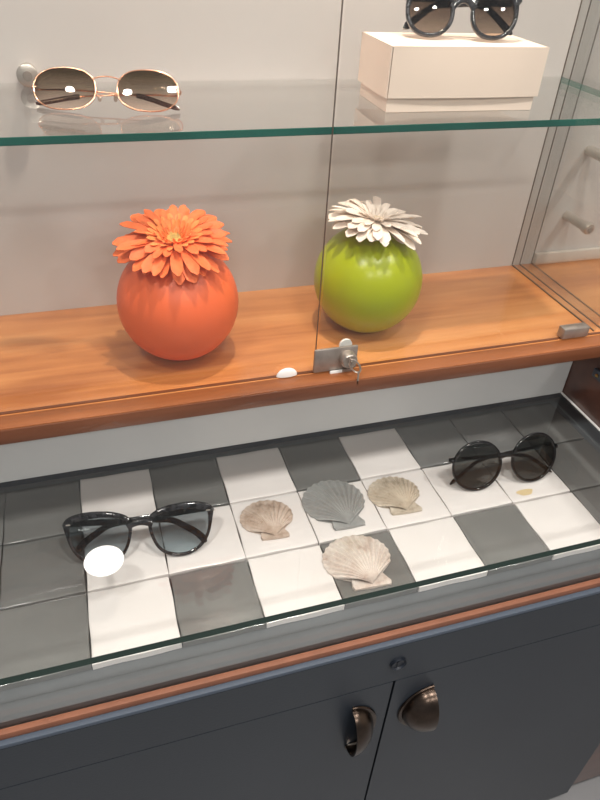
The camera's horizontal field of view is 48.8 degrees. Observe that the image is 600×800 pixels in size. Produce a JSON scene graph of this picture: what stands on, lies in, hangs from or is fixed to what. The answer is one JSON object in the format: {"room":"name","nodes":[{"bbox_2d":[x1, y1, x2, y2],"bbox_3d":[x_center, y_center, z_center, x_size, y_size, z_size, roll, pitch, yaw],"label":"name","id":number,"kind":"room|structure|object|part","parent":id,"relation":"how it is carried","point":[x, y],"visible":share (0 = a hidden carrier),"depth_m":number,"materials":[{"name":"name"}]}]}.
{"room":"shop","nodes":[
{"label":"shop","id":0,"kind":"room"},
{"bbox_2d":[547,775,599,799],"bbox_3d":[0.387,1.172,0.614,4.590,0.042,3.485,-8,39,-15],"label":"floor","id":1,"kind":"structure","parent":0,"point":[589,789],"depth_m":1.20,"materials":[{"name":"grey"}]},
{"bbox_2d":[0,587,599,799],"bbox_3d":[-0.071,0.369,1.059,1.016,0.655,0.582,-8,39,-15],"label":"base cabinet","id":2,"kind":"object","parent":1,"relation":"on","point":[504,705],"visible":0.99,"depth_m":0.76,"materials":[{"name":"blue paint"}]},
{"bbox_3d":[-0.197,0.572,0.827,0.595,0.561,0.014,-8,39,-15],"label":"door","id":3,"kind":"part","parent":2,"relation":"part of","materials":[{"name":"blue paint"}]},
{"bbox_2d":[0,392,599,739],"bbox_3d":[-0.023,0.134,0.765,1.016,0.089,0.322,-8,39,-15],"label":"glass display case","id":4,"kind":"object","parent":2,"relation":"on","point":[25,709],"visible":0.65,"depth_m":0.68,"materials":[{"name":"teal"}]},
{"bbox_2d":[84,545,123,576],"bbox_3d":[-0.192,0.157,0.648,0.038,0.001,0.038,-8,39,-15],"label":"round sticker","id":5,"kind":"object","parent":4,"relation":"on","point":[106,560],"visible":1,"depth_m":0.65,"materials":[{"name":"white paper"}]},
{"bbox_2d":[0,361,572,482],"bbox_3d":[-0.083,0.011,0.765,0.936,0.103,0.008,-8,39,-15],"label":"panel","id":6,"kind":"object","parent":4,"relation":"on","point":[68,453],"visible":0.44,"depth_m":0.79,"materials":[{"name":"white paint"}]},
{"bbox_2d":[0,403,599,690],"bbox_3d":[0.009,0.141,0.789,0.850,0.009,0.258,-8,39,-15],"label":"tiled surface","id":7,"kind":"object","parent":4,"relation":"on","point":[52,633],"depth_m":0.76,"materials":[{"name":"white tile"}]},
{"bbox_2d":[62,501,213,561],"bbox_3d":[-0.173,0.143,0.720,0.162,0.053,0.040,-5,38,-11],"label":"sunglasses","id":8,"kind":"object","parent":7,"relation":"on","point":[166,514],"visible":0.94,"depth_m":0.72,"materials":[{"name":"black plastic"}]},
{"bbox_2d":[240,500,292,540],"bbox_3d":[-0.038,0.137,0.775,0.063,0.011,0.062,-6,38,-12],"label":"scallop shell","id":9,"kind":"object","parent":7,"relation":"on","point":[267,518],"visible":1,"depth_m":0.77,"materials":[{"name":"beige"}]},
{"bbox_2d":[302,480,364,530],"bbox_3d":[0.043,0.122,0.800,0.078,0.013,0.082,-8,38,-15],"label":"scallop shell","id":10,"kind":"object","parent":7,"relation":"on","point":[338,503],"visible":1,"depth_m":0.79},
{"bbox_2d":[322,535,391,590],"bbox_3d":[0.065,0.174,0.731,0.079,0.015,0.075,-6,38,-13],"label":"scallop shell","id":11,"kind":"object","parent":7,"relation":"on","point":[360,560],"visible":1,"depth_m":0.72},
{"bbox_2d":[367,476,421,515],"bbox_3d":[0.118,0.114,0.817,0.067,0.013,0.064,-6,38,-13],"label":"scallop shell","id":12,"kind":"object","parent":7,"relation":"on","point":[396,494],"visible":1,"depth_m":0.81,"materials":[{"name":"beige"}]},
{"bbox_2d":[448,432,557,490],"bbox_3d":[0.259,0.076,0.836,0.153,0.062,0.032,-7,38,-13],"label":"sunglasses","id":13,"kind":"object","parent":7,"relation":"on","point":[477,464],"visible":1,"depth_m":0.83,"materials":[{"name":"black plastic"}]},
{"bbox_3d":[-0.021,0.105,0.740,1.016,0.009,0.306,-8,39,-15],"label":"glass","id":14,"kind":"part","parent":4,"relation":"part of","materials":[{"name":"teal"}]},
{"bbox_2d":[562,357,599,427],"bbox_3d":[0.405,0.017,0.798,0.024,0.103,0.254,-8,39,-15],"label":"panel","id":15,"kind":"object","parent":4,"relation":"on","point":[582,384],"visible":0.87,"depth_m":0.87,"materials":[{"name":"brown wood"}]},
{"bbox_2d":[0,0,599,444],"bbox_3d":[0.186,-0.490,0.540,1.402,0.994,0.230,-8,39,-15],"label":"display cabinet","id":16,"kind":"object","parent":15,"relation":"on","point":[509,283],"depth_m":0.74,"materials":[{"name":"orange wood"}]},
{"bbox_2d":[16,62,37,86],"bbox_3d":[-0.259,-0.310,0.630,0.020,0.020,0.022,-8,39,-15],"label":"peg","id":17,"kind":"object","parent":16,"relation":"attached to","point":[26,73],"visible":0.92,"depth_m":0.62,"materials":[{"name":"beige plastic"}]},
{"bbox_2d":[31,67,181,111],"bbox_3d":[-0.166,-0.267,0.570,0.127,0.030,0.023,-2,37,-7],"label":"sunglasses","id":18,"kind":"object","parent":16,"relation":"on","point":[61,76],"visible":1,"depth_m":0.57,"materials":[{"name":"gold metal"}]},
{"bbox_2d":[116,253,237,360],"bbox_3d":[-0.128,-0.104,0.697,0.126,0.124,0.126,-8,39,-15],"label":"round vase","id":19,"kind":"object","parent":16,"relation":"on","point":[169,320],"visible":0.73,"depth_m":0.65,"materials":[{"name":"orange ceramic"}]},
{"bbox_2d":[112,205,231,284],"bbox_3d":[-0.126,-0.122,0.681,0.113,0.137,0.113,7,37,4],"label":"gerbera","id":20,"kind":"object","parent":19,"relation":"in","point":[161,238],"visible":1,"depth_m":0.64,"materials":[{"name":"orange plant"}]},
{"bbox_2d":[167,231,180,241],"bbox_3d":[-0.124,-0.159,0.651,0.021,0.007,0.021,-8,39,-15],"label":"flower center","id":21,"kind":"object","parent":20,"relation":"on","point":[172,236],"depth_m":0.65,"materials":[{"name":"orange"}]},
{"bbox_3d":[-0.052,-0.279,0.627,0.833,0.007,0.183,-8,39,-15],"label":"glass shelf","id":22,"kind":"part","parent":16,"relation":"part of","materials":[{"name":"clear glass"}]},
{"bbox_3d":[-0.205,-0.378,0.359,0.512,0.953,0.004,-8,39,-15],"label":"glass door","id":23,"kind":"part","parent":16,"relation":"part of","materials":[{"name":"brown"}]},
{"bbox_3d":[0.038,-0.044,0.708,0.049,0.029,0.004,-8,39,-15],"label":"lock plate","id":24,"kind":"part","parent":16,"relation":"part of","materials":[{"name":"metal"}]},
{"bbox_2d":[339,339,351,346],"bbox_3d":[0.049,-0.059,0.711,0.014,0.014,0.002,-8,39,-15],"label":"washer","id":25,"kind":"object","parent":16,"relation":"in","point":[345,342],"depth_m":0.71,"materials":[{"name":"white plastic"}]},
{"bbox_2d":[314,227,422,332],"bbox_3d":[0.078,-0.140,0.762,0.124,0.122,0.124,-8,39,-15],"label":"round vase","id":26,"kind":"object","parent":16,"relation":"on","point":[367,286],"visible":0.77,"depth_m":0.71,"materials":[{"name":"ceramic"}]},
{"bbox_2d":[328,196,427,249],"bbox_3d":[0.079,-0.156,0.752,0.108,0.131,0.111,-8,39,-15],"label":"gerbera","id":27,"kind":"object","parent":26,"relation":"in","point":[373,222],"visible":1,"depth_m":0.71,"materials":[{"name":"beige plant"}]},
{"bbox_2d":[358,32,549,111],"bbox_3d":[0.146,-0.321,0.647,0.162,0.056,0.079,-7,38,-14],"label":"gift box","id":28,"kind":"object","parent":16,"relation":"on","point":[399,71],"visible":0.97,"depth_m":0.62,"materials":[{"name":"white cardboard"}]},
{"bbox_2d":[403,0,522,40],"bbox_3d":[0.151,-0.365,0.620,0.115,0.043,0.029,0,37,-5],"label":"sunglasses","id":29,"kind":"object","parent":28,"relation":"on","point":[503,13],"visible":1,"depth_m":0.61,"materials":[{"name":"black plastic"}]},
{"bbox_3d":[0.571,-0.238,1.021,0.484,0.017,0.007,-8,39,-15],"label":"skirting","id":30,"kind":"part","parent":16,"relation":"part of","materials":[{"name":"beige wood"}]},
{"bbox_2d":[563,211,594,234],"bbox_3d":[0.384,-0.244,0.912,0.016,0.016,0.054,-8,39,-15],"label":"peg","id":31,"kind":"object","parent":16,"relation":"attached to","point":[586,227],"visible":1,"depth_m":0.90,"materials":[{"name":"beige"}]},
{"bbox_2d":[584,145,599,161],"bbox_3d":[0.391,-0.316,0.859,0.016,0.016,0.054,-8,39,-15],"label":"peg","id":32,"kind":"object","parent":16,"relation":"attached to","point":[591,151],"visible":1,"depth_m":0.87,"materials":[{"name":"beige"}]},
{"bbox_3d":[0.382,-0.027,0.835,0.004,0.012,0.034,-8,39,-15],"label":"catch plate","id":33,"kind":"part","parent":15,"relation":"part of","materials":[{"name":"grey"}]},
{"bbox_3d":[0.074,0.386,0.760,0.029,0.083,0.026,-8,39,-15],"label":"cup pull","id":34,"kind":"part","parent":2,"relation":"part of","materials":[{"name":"brown metal"}]},
{"bbox_3d":[0.141,0.374,0.777,0.034,0.076,0.026,-8,39,-15],"label":"cup pull","id":35,"kind":"part","parent":2,"relation":"part of","materials":[{"name":"brown metal"}]},
{"bbox_3d":[0.289,0.501,0.962,0.418,0.561,0.014,-8,39,-15],"label":"door","id":36,"kind":"part","parent":2,"relation":"part of","materials":[{"name":"blue paint"}]},
{"bbox_2d":[573,744,599,783],"bbox_3d":[0.611,0.260,1.263,0.418,0.654,0.548,-8,39,-15],"label":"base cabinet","id":37,"kind":"object","parent":1,"relation":"on","point":[591,769],"visible":0.02,"depth_m":1.16,"materials":[{"name":"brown wood"}]}
]}

